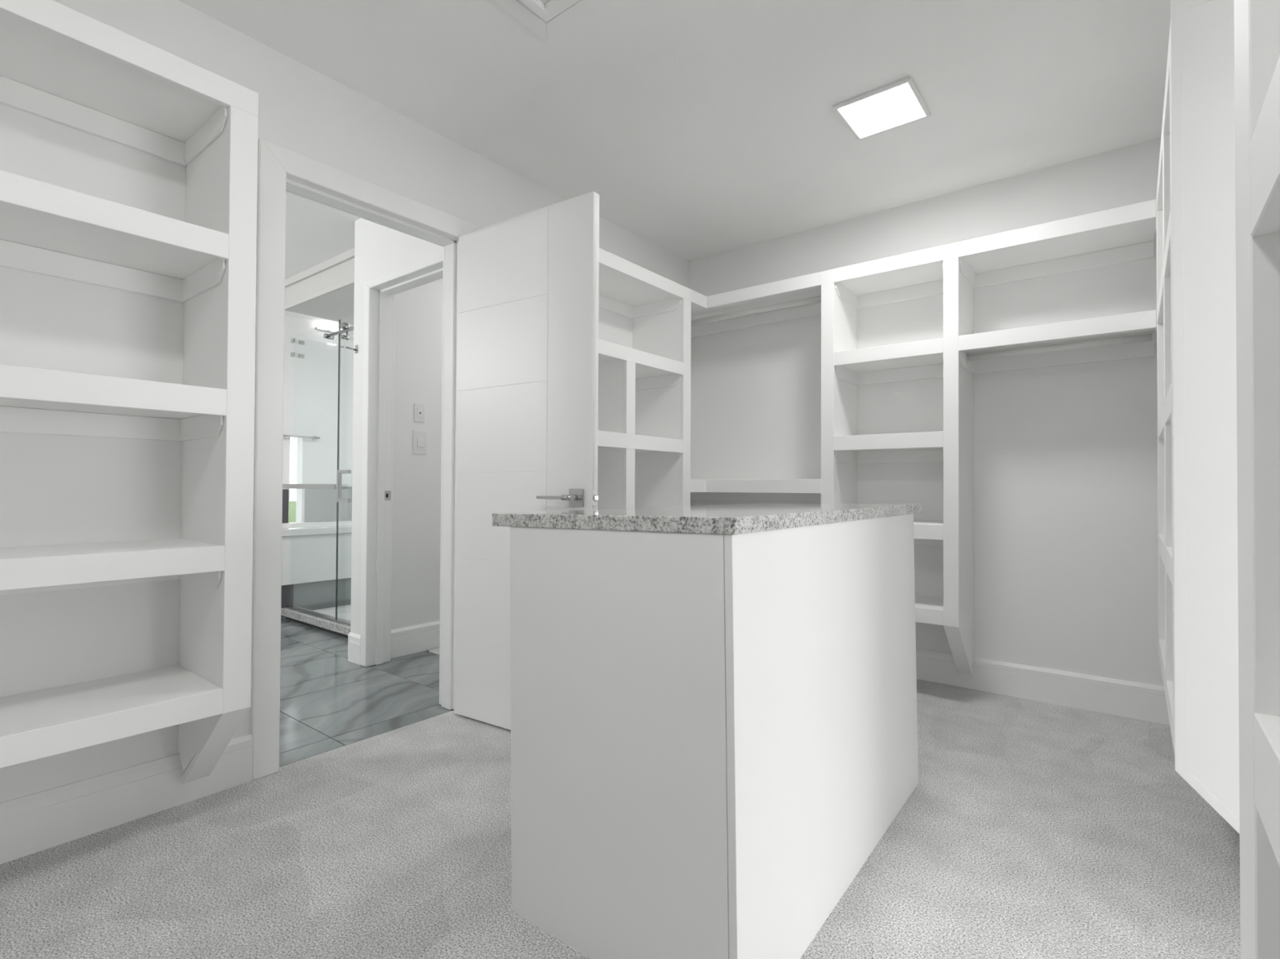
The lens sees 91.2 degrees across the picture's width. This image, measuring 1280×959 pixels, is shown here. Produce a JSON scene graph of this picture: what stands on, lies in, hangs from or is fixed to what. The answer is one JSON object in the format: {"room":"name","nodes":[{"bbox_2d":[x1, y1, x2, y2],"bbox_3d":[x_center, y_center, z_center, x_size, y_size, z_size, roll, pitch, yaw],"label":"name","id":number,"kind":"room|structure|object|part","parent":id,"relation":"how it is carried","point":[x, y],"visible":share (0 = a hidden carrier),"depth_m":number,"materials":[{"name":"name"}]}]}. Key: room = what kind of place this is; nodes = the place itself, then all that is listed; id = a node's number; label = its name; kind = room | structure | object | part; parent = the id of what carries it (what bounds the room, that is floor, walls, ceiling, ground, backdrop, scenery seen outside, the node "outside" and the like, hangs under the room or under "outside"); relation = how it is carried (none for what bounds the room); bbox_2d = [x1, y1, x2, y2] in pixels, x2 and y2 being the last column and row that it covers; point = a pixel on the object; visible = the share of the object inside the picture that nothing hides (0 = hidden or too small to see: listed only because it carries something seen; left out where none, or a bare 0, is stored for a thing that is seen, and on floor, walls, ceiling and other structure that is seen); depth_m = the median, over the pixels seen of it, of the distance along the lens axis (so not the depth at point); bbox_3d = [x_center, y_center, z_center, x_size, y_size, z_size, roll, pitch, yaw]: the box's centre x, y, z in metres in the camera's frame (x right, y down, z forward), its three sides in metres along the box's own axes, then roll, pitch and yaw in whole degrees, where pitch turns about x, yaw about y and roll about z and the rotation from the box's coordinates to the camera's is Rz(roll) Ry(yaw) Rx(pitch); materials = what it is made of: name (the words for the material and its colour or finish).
{"room":"walk-in closet","nodes":[
{"label":"walk-in closet","id":0,"kind":"room"},
{"bbox_2d":[282,315,353,523],"bbox_3d":[-3.937,-0.170,4.393,0.120,2.534,4.732,0,-1,38],"label":"wall","id":1,"kind":"structure","parent":0,"point":[310,395],"depth_m":5.62,"materials":[{"name":"paint"}]},
{"bbox_2d":[282,488,288,523],"bbox_3d":[-3.080,0.228,5.352,0.039,0.288,0.150,0,-1,38],"label":"wall panel","id":2,"kind":"object","parent":1,"relation":"attached to","point":[285,491],"visible":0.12,"depth_m":5.39,"materials":[{"name":"grey"}]},
{"bbox_2d":[288,435,303,522],"bbox_3d":[-3.047,0.015,5.505,0.104,0.802,0.115,0,-1,38],"label":"window","id":3,"kind":"structure","parent":1,"relation":"in","point":[300,440],"depth_m":5.54,"materials":[{"name":"white paint"}]},
{"bbox_2d":[283,435,319,440],"bbox_3d":[-3.004,-0.373,5.436,0.058,0.044,0.424,0,-1,38],"label":"grab bar","id":4,"kind":"object","parent":1,"relation":"attached to","point":[314,437],"visible":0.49,"depth_m":5.49,"materials":[{"name":"grey metal"}]},
{"bbox_2d":[304,486,351,522],"bbox_3d":[-2.692,0.224,5.869,0.010,0.314,0.861,0,-1,38],"label":"wall panel","id":5,"kind":"object","parent":1,"relation":"attached to","point":[320,504],"visible":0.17,"depth_m":5.67,"materials":[{"name":"grey"}]},
{"bbox_2d":[315,324,342,333],"bbox_3d":[-2.810,-1.366,5.688,0.060,0.040,0.230,0,-1,38],"label":"wall light","id":6,"kind":"object","parent":1,"relation":"attached to","point":[322,327],"visible":0.83,"depth_m":5.65,"materials":[{"name":"white glass"}]},
{"bbox_2d":[284,248,354,324],"bbox_3d":[-1.570,-1.318,4.636,1.408,0.209,1.452,0,-1,38],"label":"ceiling","id":7,"kind":"structure","parent":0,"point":[325,290],"depth_m":4.26,"materials":[{"name":"paint"}]},
{"bbox_2d":[0,0,688,803],"bbox_3d":[-1.204,-0.183,2.243,0.120,2.534,4.732,0,-1,38],"label":"wall","id":8,"kind":"structure","parent":0,"point":[55,490],"depth_m":1.80,"materials":[{"name":"paint"}]},
{"bbox_2d":[0,733,252,864],"bbox_3d":[-1.943,0.893,1.186,0.016,0.150,2.184,0,-1,38],"label":"baseboard","id":9,"kind":"structure","parent":8,"relation":"attached to","point":[37,822],"depth_m":1.75,"materials":[{"name":"white paint"}]},
{"bbox_2d":[0,0,258,783],"bbox_3d":[-1.674,-0.098,1.257,0.358,1.982,1.502,0,-1,38],"label":"wall shelf","id":10,"kind":"object","parent":8,"relation":"attached to","point":[60,64],"visible":1,"depth_m":1.68,"materials":[{"name":"white paint"}]},
{"bbox_3d":[-1.681,-0.221,1.264,0.338,0.059,1.365,0,-1,38],"label":"shelf","id":11,"kind":"part","parent":10,"relation":"part of","materials":[{"name":"white paint"}]},
{"bbox_3d":[-1.679,-0.643,1.269,0.338,0.055,1.365,0,-1,38],"label":"shelf","id":12,"kind":"part","parent":10,"relation":"part of","materials":[{"name":"white paint"}]},
{"bbox_3d":[-1.685,0.579,1.254,0.338,0.055,1.365,0,-1,38],"label":"shelf","id":13,"kind":"part","parent":10,"relation":"part of","materials":[{"name":"white paint"}]},
{"bbox_3d":[-1.683,0.197,1.259,0.338,0.055,1.365,0,-1,38],"label":"shelf","id":14,"kind":"part","parent":10,"relation":"part of","materials":[{"name":"white paint"}]},
{"bbox_3d":[-1.677,-1.055,1.274,0.338,0.046,1.365,0,-1,38],"label":"shelf","id":15,"kind":"part","parent":10,"relation":"part of","materials":[{"name":"white paint"}]},
{"bbox_3d":[-1.545,0.584,1.143,0.019,0.067,1.366,0,-1,38],"label":"rail","id":16,"kind":"part","parent":10,"relation":"part of","materials":[{"name":"white paint"}]},
{"bbox_3d":[-1.543,0.203,1.148,0.019,0.067,1.366,0,-1,38],"label":"rail","id":17,"kind":"part","parent":10,"relation":"part of","materials":[{"name":"white paint"}]},
{"bbox_3d":[-1.541,-0.216,1.153,0.019,0.071,1.366,0,-1,38],"label":"rail","id":18,"kind":"part","parent":10,"relation":"part of","materials":[{"name":"white paint"}]},
{"bbox_3d":[-1.539,-0.637,1.159,0.019,0.067,1.366,0,-1,38],"label":"rail","id":19,"kind":"part","parent":10,"relation":"part of","materials":[{"name":"white paint"}]},
{"bbox_3d":[-1.536,-1.055,1.164,0.019,0.068,1.502,0,-1,38],"label":"rail","id":20,"kind":"part","parent":10,"relation":"part of","materials":[{"name":"white paint"}]},
{"bbox_3d":[-1.238,-0.192,1.827,0.338,1.638,0.068,0,-1,38],"label":"panel","id":21,"kind":"part","parent":10,"relation":"part of","materials":[{"name":"white paint"}]},
{"bbox_2d":[251,137,479,780],"bbox_3d":[-1.044,-0.067,2.446,0.152,2.110,0.882,0,-1,38],"label":"trim","id":22,"kind":"structure","parent":8,"relation":"attached to","point":[275,161],"depth_m":2.09,"materials":[{"name":"white paint"}]},
{"bbox_2d":[286,173,458,710],"bbox_3d":[-1.043,-0.038,2.445,0.126,2.051,0.756,0,-1,38],"label":"trim","id":23,"kind":"structure","parent":8,"relation":"attached to","point":[296,185],"depth_m":2.71,"materials":[{"name":"white paint"}]},
{"bbox_2d":[454,191,599,730],"bbox_3d":[-0.463,-0.029,2.453,0.745,2.014,0.146,0,-1,34],"label":"door","id":24,"kind":"structure","parent":8,"relation":"in","point":[528,283],"depth_m":2.46,"materials":[{"name":"paint"}]},
{"bbox_3d":[-0.556,0.489,2.506,0.505,0.324,0.035,0,-1,34],"label":"panel","id":25,"kind":"part","parent":24,"relation":"part of","materials":[{"name":"paint"}]},
{"bbox_3d":[-0.557,0.816,2.502,0.505,0.325,0.035,0,-1,34],"label":"panel","id":26,"kind":"part","parent":24,"relation":"part of","materials":[{"name":"paint"}]},
{"bbox_3d":[-0.554,0.149,2.510,0.505,0.351,0.035,0,-1,34],"label":"panel","id":27,"kind":"part","parent":24,"relation":"part of","materials":[{"name":"paint"}]},
{"bbox_3d":[-0.552,-0.200,2.515,0.505,0.341,0.035,0,-1,34],"label":"panel","id":28,"kind":"part","parent":24,"relation":"part of","materials":[{"name":"paint"}]},
{"bbox_3d":[-0.551,-0.537,2.519,0.505,0.326,0.035,0,-1,34],"label":"panel","id":29,"kind":"part","parent":24,"relation":"part of","materials":[{"name":"paint"}]},
{"bbox_3d":[-0.549,-0.869,2.523,0.505,0.333,0.035,0,-1,34],"label":"panel","id":30,"kind":"part","parent":24,"relation":"part of","materials":[{"name":"paint"}]},
{"bbox_3d":[-0.302,0.066,2.290,0.170,0.021,0.056,0,-1,34],"label":"lever","id":31,"kind":"part","parent":24,"relation":"part of","materials":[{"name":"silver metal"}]},
{"bbox_3d":[-0.231,0.066,2.272,0.064,0.063,0.008,0,-1,34],"label":"handle","id":32,"kind":"part","parent":24,"relation":"part of","materials":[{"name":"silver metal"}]},
{"bbox_2d":[597,248,691,509],"bbox_3d":[-0.184,-0.067,3.150,0.358,1.982,1.042,0,-1,38],"label":"cubby unit","id":33,"kind":"object","parent":8,"relation":"attached to","point":[644,437],"visible":0.3,"depth_m":3.40,"materials":[{"name":"white paint"}]},
{"bbox_2d":[597,446,657,453],"bbox_3d":[-0.192,-0.191,3.157,0.338,0.059,0.902,0,-1,38],"label":"shelf","id":34,"kind":"object","parent":33,"relation":"attached to","point":[637,449],"depth_m":3.10,"materials":[{"name":"white paint"}]},
{"bbox_2d":[598,354,673,378],"bbox_3d":[-0.190,-0.612,3.162,0.338,0.055,0.902,0,-1,38],"label":"shelf","id":35,"kind":"object","parent":33,"relation":"attached to","point":[646,366],"depth_m":3.20,"materials":[{"name":"white paint"}]},
{"bbox_2d":[599,264,676,306],"bbox_3d":[-0.188,-1.024,3.167,0.338,0.046,0.902,0,-1,38],"label":"shelf","id":36,"kind":"object","parent":33,"relation":"attached to","point":[621,285],"depth_m":3.27,"materials":[{"name":"white paint"}]},
{"bbox_3d":[-0.051,-0.185,3.046,0.019,0.071,0.903,0,-1,38],"label":"rail","id":37,"kind":"part","parent":33,"relation":"part of","materials":[{"name":"white paint"}]},
{"bbox_3d":[-0.049,-0.607,3.051,0.019,0.067,0.903,0,-1,38],"label":"rail","id":38,"kind":"part","parent":33,"relation":"part of","materials":[{"name":"white paint"}]},
{"bbox_3d":[-0.046,-1.024,3.058,0.019,0.068,1.042,0,-1,38],"label":"rail","id":39,"kind":"part","parent":33,"relation":"part of","materials":[{"name":"white paint"}]},
{"bbox_3d":[0.109,-0.164,3.539,0.338,1.638,0.070,0,-1,38],"label":"panel","id":40,"kind":"part","parent":33,"relation":"part of","materials":[{"name":"white paint"}]},
{"bbox_2d":[350,217,443,635],"bbox_3d":[-0.689,-0.201,3.803,1.000,2.454,1.644,0,-1,38],"label":"wall partition","id":41,"kind":"structure","parent":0,"point":[380,250],"depth_m":3.59,"materials":[{"name":"paint"}]},
{"bbox_2d":[339,344,357,353],"bbox_3d":[-1.603,-0.718,3.447,0.086,0.046,0.059,0,-1,38],"label":"robe hook","id":42,"kind":"object","parent":41,"relation":"attached to","point":[355,349],"visible":1,"depth_m":3.44,"materials":[{"name":"silver metal"}]},
{"bbox_3d":[-1.607,-0.721,3.449,0.076,0.027,0.056,0,-1,38],"label":"hook arm","id":43,"kind":"part","parent":42,"relation":"part of","materials":[{"name":"silver metal"}]},
{"bbox_2d":[347,632,359,665],"bbox_3d":[-1.549,0.919,3.407,0.129,0.155,0.014,0,-1,38],"label":"baseboard","id":44,"kind":"structure","parent":41,"relation":"attached to","point":[353,642],"depth_m":3.40,"materials":[{"name":"white paint"}]},
{"bbox_2d":[360,252,443,666],"bbox_3d":[-1.130,-0.024,3.177,0.745,2.040,0.128,0,-1,38],"label":"trim","id":45,"kind":"structure","parent":41,"relation":"attached to","point":[381,312],"depth_m":3.38,"materials":[{"name":"white paint"}]},
{"bbox_3d":[-1.379,0.088,3.429,0.002,0.052,0.034,0,-1,38],"label":"strike plate","id":46,"kind":"part","parent":45,"relation":"part of","materials":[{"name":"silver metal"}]},
{"bbox_2d":[391,621,439,658],"bbox_3d":[-0.942,0.931,4.069,0.016,0.155,1.510,0,-1,38],"label":"baseboard","id":47,"kind":"structure","parent":41,"relation":"attached to","point":[411,640],"depth_m":3.61,"materials":[{"name":"white paint"}]},
{"bbox_2d":[413,403,425,422],"bbox_3d":[-1.283,-0.388,3.650,0.010,0.106,0.068,0,-1,38],"label":"wall sensor","id":48,"kind":"object","parent":41,"relation":"attached to","point":[420,409],"visible":1,"depth_m":3.65,"materials":[{"name":"white plastic"}]},
{"bbox_2d":[413,430,426,454],"bbox_3d":[-1.280,-0.215,3.649,0.013,0.136,0.086,0,-1,38],"label":"light switch","id":49,"kind":"object","parent":41,"relation":"attached to","point":[420,437],"visible":1,"depth_m":3.65,"materials":[{"name":"white plastic"}]},
{"bbox_2d":[0,617,1240,958],"bbox_3d":[-1.580,1.036,2.519,6.593,0.100,4.932,0,-1,38],"label":"floor","id":50,"kind":"structure","parent":0,"point":[1028,828],"depth_m":1.64,"materials":[{"name":"grey carpet"}]},
{"bbox_2d":[280,606,351,638],"bbox_3d":[-1.992,0.969,4.119,1.447,0.082,0.105,0,-1,38],"label":"shower curb","id":51,"kind":"object","parent":50,"relation":"on","point":[326,625],"visible":0.53,"depth_m":4.21,"materials":[{"name":"grey stone"}]},
{"bbox_2d":[282,320,353,626],"bbox_3d":[-1.584,-0.052,4.631,1.428,1.976,1.440,0,-1,38],"label":"screen","id":52,"kind":"object","parent":51,"relation":"on","point":[344,326],"visible":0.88,"depth_m":4.10,"materials":[{"name":"clear glass"}]},
{"bbox_3d":[-1.761,-0.953,3.908,0.806,0.022,0.022,0,-1,38],"label":"roller rail","id":53,"kind":"part","parent":52,"relation":"part of","materials":[{"name":"silver metal"}]},
{"bbox_3d":[-1.858,0.042,3.965,0.145,0.204,0.056,0,-1,38],"label":"door handle","id":54,"kind":"part","parent":52,"relation":"part of","materials":[{"name":"silver metal"}]},
{"bbox_2d":[280,520,351,617],"bbox_3d":[-2.859,0.693,4.962,0.864,0.646,2.481,0,-1,38],"label":"bathtub","id":55,"kind":"object","parent":50,"relation":"on","point":[308,549],"visible":0.06,"depth_m":4.80,"materials":[{"name":"white ceramic"}]},
{"bbox_2d":[313,604,351,621],"bbox_3d":[-1.539,0.998,4.663,1.407,0.041,1.310,0,-1,38],"label":"shower tray","id":56,"kind":"object","parent":50,"relation":"on","point":[344,612],"visible":0.02,"depth_m":4.61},
{"bbox_2d":[426,648,439,655],"bbox_3d":[-1.092,1.000,3.607,0.285,0.005,0.120,0,-1,38],"label":"floor vent","id":57,"kind":"object","parent":50,"relation":"in","point":[436,651],"visible":0.17,"depth_m":3.65,"materials":[{"name":"white plastic"}]},
{"bbox_2d":[510,513,918,958],"bbox_3d":[0.305,0.555,1.746,0.579,0.890,1.226,-2,-2,37],"label":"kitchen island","id":58,"kind":"object","parent":50,"relation":"on","point":[713,736],"visible":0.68,"depth_m":1.27,"materials":[{"name":"white paint"}]},
{"bbox_3d":[-0.068,0.544,1.270,0.561,0.882,0.016,-2,-2,37],"label":"panel","id":59,"kind":"part","parent":58,"relation":"part of","materials":[{"name":"white paint"}]},
{"bbox_2d":[492,503,921,534],"bbox_3d":[0.303,0.096,1.802,0.646,0.030,1.307,-1,-2,37],"label":"island countertop","id":60,"kind":"structure","parent":58,"relation":"on","point":[739,518],"depth_m":1.35,"materials":[{"name":"stone"}]},
{"bbox_3d":[0.529,0.550,1.576,0.016,0.890,1.226,-2,-2,37],"label":"panel","id":61,"kind":"part","parent":58,"relation":"part of","materials":[{"name":"white paint"}]},
{"bbox_2d":[178,0,1170,327],"bbox_3d":[-0.347,-1.514,1.590,10.100,0.120,4.972,0,-1,38],"label":"ceiling","id":62,"kind":"structure","parent":0,"point":[700,129],"depth_m":2.32,"materials":[{"name":"paint"}]},
{"bbox_2d":[493,0,612,40],"bbox_3d":[-0.267,-1.438,1.576,0.658,0.030,0.710,0,-1,38],"label":"attic hatch","id":63,"kind":"object","parent":62,"relation":"attached to","point":[547,19],"visible":1,"depth_m":1.93,"materials":[{"name":"white paint"}]},
{"bbox_3d":[-0.267,-1.448,1.576,0.538,0.010,0.590,0,-1,38],"label":"panel","id":64,"kind":"part","parent":63,"relation":"part of","materials":[{"name":"white paint"}]},
{"bbox_2d":[832,75,930,140],"bbox_3d":[0.940,-1.430,2.431,0.286,0.014,0.286,0,-1,38],"label":"recessed light","id":65,"kind":"object","parent":62,"relation":"in","point":[898,104],"visible":1,"depth_m":2.41,"materials":[{"name":"white plastic"}]},
{"bbox_2d":[688,137,1164,686],"bbox_3d":[1.194,-0.156,3.443,9.820,2.534,0.120,0,-1,38],"label":"wall","id":66,"kind":"structure","parent":0,"point":[1066,541],"depth_m":2.94,"materials":[{"name":"paint"}]},
{"bbox_2d":[680,271,821,502],"bbox_3d":[0.561,-0.462,3.551,1.036,1.174,0.499,0,-1,38],"label":"unit","id":67,"kind":"object","parent":66,"relation":"attached to","point":[797,297],"visible":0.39,"depth_m":3.52,"materials":[{"name":"white paint"}]},
{"bbox_3d":[0.326,0.036,3.524,0.019,0.072,0.179,0,-1,38],"label":"rail","id":68,"kind":"part","parent":67,"relation":"part of","materials":[{"name":"white paint"}]},
{"bbox_3d":[0.331,-1.016,3.537,0.019,0.068,0.179,0,-1,38],"label":"rail","id":69,"kind":"part","parent":67,"relation":"part of","materials":[{"name":"white paint"}]},
{"bbox_2d":[680,286,821,326],"bbox_3d":[0.564,-1.016,3.558,1.036,0.046,0.499,0,-1,38],"label":"shelf","id":70,"kind":"object","parent":67,"relation":"attached to","point":[703,306],"depth_m":3.52,"materials":[{"name":"white paint"}]},
{"bbox_3d":[0.585,-0.949,3.570,1.017,0.029,0.029,0,-1,38],"label":"hanging rod","id":71,"kind":"part","parent":67,"relation":"part of","materials":[{"name":"white wood"}]},
{"bbox_3d":[0.649,0.035,3.371,0.679,0.072,0.019,0,-1,38],"label":"rail","id":72,"kind":"part","parent":67,"relation":"part of","materials":[{"name":"white paint"}]},
{"bbox_3d":[0.654,-1.017,3.384,0.679,0.068,0.019,0,-1,38],"label":"rail","id":73,"kind":"part","parent":67,"relation":"part of","materials":[{"name":"white paint"}]},
{"bbox_2d":[821,241,973,675],"bbox_3d":[1.263,-0.060,3.093,0.631,1.981,0.339,0,-1,38],"label":"tower","id":74,"kind":"object","parent":66,"relation":"attached to","point":[936,270],"visible":0.72,"depth_m":3.00,"materials":[{"name":"white paint"}]},
{"bbox_3d":[1.048,-0.163,3.277,0.065,1.638,0.320,0,-1,38],"label":"panel","id":75,"kind":"part","parent":74,"relation":"part of","materials":[{"name":"white paint"}]},
{"bbox_3d":[1.166,-0.180,2.968,0.502,0.071,0.019,0,-1,38],"label":"rail","id":76,"kind":"part","parent":74,"relation":"part of","materials":[{"name":"white paint"}]},
{"bbox_3d":[1.168,-0.602,2.973,0.502,0.067,0.019,0,-1,38],"label":"rail","id":77,"kind":"part","parent":74,"relation":"part of","materials":[{"name":"white paint"}]},
{"bbox_3d":[1.169,-1.019,2.979,0.631,0.068,0.019,0,-1,38],"label":"rail","id":78,"kind":"part","parent":74,"relation":"part of","materials":[{"name":"white paint"}]},
{"bbox_3d":[1.275,-1.018,3.112,0.502,0.046,0.320,0,-1,38],"label":"shelf","id":79,"kind":"part","parent":74,"relation":"part of","materials":[{"name":"white paint"}]},
{"bbox_3d":[1.273,-0.605,3.107,0.502,0.055,0.320,0,-1,38],"label":"shelf","id":80,"kind":"part","parent":74,"relation":"part of","materials":[{"name":"white paint"}]},
{"bbox_3d":[1.271,-0.184,3.101,0.502,0.059,0.320,0,-1,38],"label":"shelf","id":81,"kind":"part","parent":74,"relation":"part of","materials":[{"name":"white paint"}]},
{"bbox_3d":[1.269,0.234,3.096,0.502,0.055,0.320,0,-1,38],"label":"shelf","id":82,"kind":"part","parent":74,"relation":"part of","materials":[{"name":"white paint"}]},
{"bbox_3d":[1.164,0.238,2.963,0.502,0.067,0.019,0,-1,38],"label":"rail","id":83,"kind":"part","parent":74,"relation":"part of","materials":[{"name":"white paint"}]},
{"bbox_3d":[1.267,0.616,3.091,0.502,0.055,0.320,0,-1,38],"label":"shelf","id":84,"kind":"part","parent":74,"relation":"part of","materials":[{"name":"white paint"}]},
{"bbox_3d":[1.162,0.620,2.958,0.502,0.067,0.019,0,-1,38],"label":"rail","id":85,"kind":"part","parent":74,"relation":"part of","materials":[{"name":"white paint"}]},
{"bbox_3d":[1.493,-0.165,2.926,0.062,1.638,0.320,0,-1,38],"label":"panel","id":86,"kind":"part","parent":74,"relation":"part of","materials":[{"name":"white paint"}]},
{"bbox_2d":[915,648,1169,724],"bbox_3d":[1.359,0.934,3.209,2.705,0.150,0.016,0,-1,38],"label":"baseboard","id":87,"kind":"structure","parent":66,"relation":"attached to","point":[1131,700],"depth_m":2.81,"materials":[{"name":"white paint"}]},
{"bbox_2d":[958,199,1156,373],"bbox_3d":[1.781,-0.784,2.698,0.677,0.539,0.339,0,-1,38],"label":"shelves","id":88,"kind":"object","parent":66,"relation":"attached to","point":[1125,233],"visible":1,"depth_m":2.67,"materials":[{"name":"white paint"}]},
{"bbox_3d":[1.683,-1.022,2.575,0.677,0.068,0.019,0,-1,38],"label":"rail","id":89,"kind":"part","parent":88,"relation":"part of","materials":[{"name":"white paint"}]},
{"bbox_3d":[1.681,-0.604,2.570,0.676,0.067,0.019,0,-1,38],"label":"rail","id":90,"kind":"part","parent":88,"relation":"part of","materials":[{"name":"white paint"}]},
{"bbox_2d":[962,218,1155,274],"bbox_3d":[1.788,-1.020,2.708,0.676,0.046,0.320,0,-1,38],"label":"shelf","id":91,"kind":"object","parent":88,"relation":"attached to","point":[1139,233],"depth_m":2.70,"materials":[{"name":"white paint"}]},
{"bbox_3d":[1.757,-0.559,2.667,0.675,0.029,0.029,0,-1,38],"label":"hanging rod","id":92,"kind":"part","parent":88,"relation":"part of","materials":[{"name":"white wood"}]},
{"bbox_2d":[964,328,1155,354],"bbox_3d":[1.786,-0.608,2.703,0.676,0.055,0.320,0,-1,38],"label":"shelf","id":93,"kind":"object","parent":88,"relation":"attached to","point":[1148,331],"depth_m":2.66,"materials":[{"name":"white paint"}]},
{"bbox_3d":[1.017,-0.193,0.496,0.120,2.534,4.732,0,-1,38],"label":"wall","id":94,"kind":"structure","parent":0,"visible":0},
{"bbox_2d":[1155,0,1239,834],"bbox_3d":[1.720,-0.167,1.779,0.359,2.280,1.164,0,-1,38],"label":"wall shelf","id":95,"kind":"object","parent":94,"relation":"attached to","point":[1196,227],"visible":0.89,"depth_m":1.41,"materials":[{"name":"white paint"}]},
{"bbox_3d":[1.732,-0.610,2.072,0.019,0.067,0.564,0,-1,38],"label":"rail","id":96,"kind":"part","parent":95,"relation":"part of","materials":[{"name":"white paint"}]},
{"bbox_3d":[1.730,-0.189,2.067,0.019,0.071,0.564,0,-1,38],"label":"rail","id":97,"kind":"part","parent":95,"relation":"part of","materials":[{"name":"white paint"}]},
{"bbox_3d":[1.728,0.230,2.062,0.019,0.067,0.564,0,-1,38],"label":"rail","id":98,"kind":"part","parent":95,"relation":"part of","materials":[{"name":"white paint"}]},
{"bbox_3d":[1.726,0.612,2.057,0.019,0.067,0.564,0,-1,38],"label":"rail","id":99,"kind":"part","parent":95,"relation":"part of","materials":[{"name":"white paint"}]},
{"bbox_3d":[1.595,-1.030,1.901,0.019,0.068,1.148,0,-1,38],"label":"rail","id":100,"kind":"part","parent":95,"relation":"part of","materials":[{"name":"white paint"}]},
{"bbox_3d":[1.398,-0.617,1.647,0.019,0.067,0.384,0,-1,38],"label":"rail","id":101,"kind":"part","parent":95,"relation":"part of","materials":[{"name":"white paint"}]},
{"bbox_3d":[1.396,-0.195,1.642,0.019,0.071,0.384,0,-1,38],"label":"rail","id":102,"kind":"part","parent":95,"relation":"part of","materials":[{"name":"white paint"}]},
{"bbox_3d":[1.394,0.223,1.637,0.019,0.067,0.384,0,-1,38],"label":"rail","id":103,"kind":"part","parent":95,"relation":"part of","materials":[{"name":"white paint"}]},
{"bbox_3d":[1.392,0.605,1.632,0.019,0.067,0.384,0,-1,38],"label":"rail","id":104,"kind":"part","parent":95,"relation":"part of","materials":[{"name":"white paint"}]},
{"bbox_2d":[1234,0,1279,958],"bbox_3d":[0.204,-0.105,-0.142,0.359,1.982,1.426,0,-1,38],"label":"wall shelf","id":105,"kind":"object","parent":94,"relation":"attached to","point":[1256,22],"visible":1,"depth_m":0.46,"materials":[{"name":"white paint"}]},
{"bbox_3d":[0.066,-0.223,-0.042,0.019,0.071,1.273,0,-1,38],"label":"rail","id":106,"kind":"part","parent":105,"relation":"part of","materials":[{"name":"white paint"}]},
{"bbox_3d":[0.064,0.196,-0.047,0.019,0.067,1.273,0,-1,38],"label":"rail","id":107,"kind":"part","parent":105,"relation":"part of","materials":[{"name":"white paint"}]},
{"label":"outside","id":108,"kind":"structure","parent":0,"visible":0},
{"bbox_3d":[-0.007,1.512,-0.019,120.000,0.100,120.000,0,-1,38],"label":"ground","id":109,"kind":"structure","parent":108,"visible":0},
{"bbox_2d":[288,501,296,522],"bbox_3d":[-7.479,1.952,44.663,53.000,0.048,59.000,0,-1,38],"label":"lawn","id":110,"kind":"structure","parent":109,"relation":"on","point":[292,508],"depth_m":33.24,"materials":[{"name":"green plant"}]}
]}

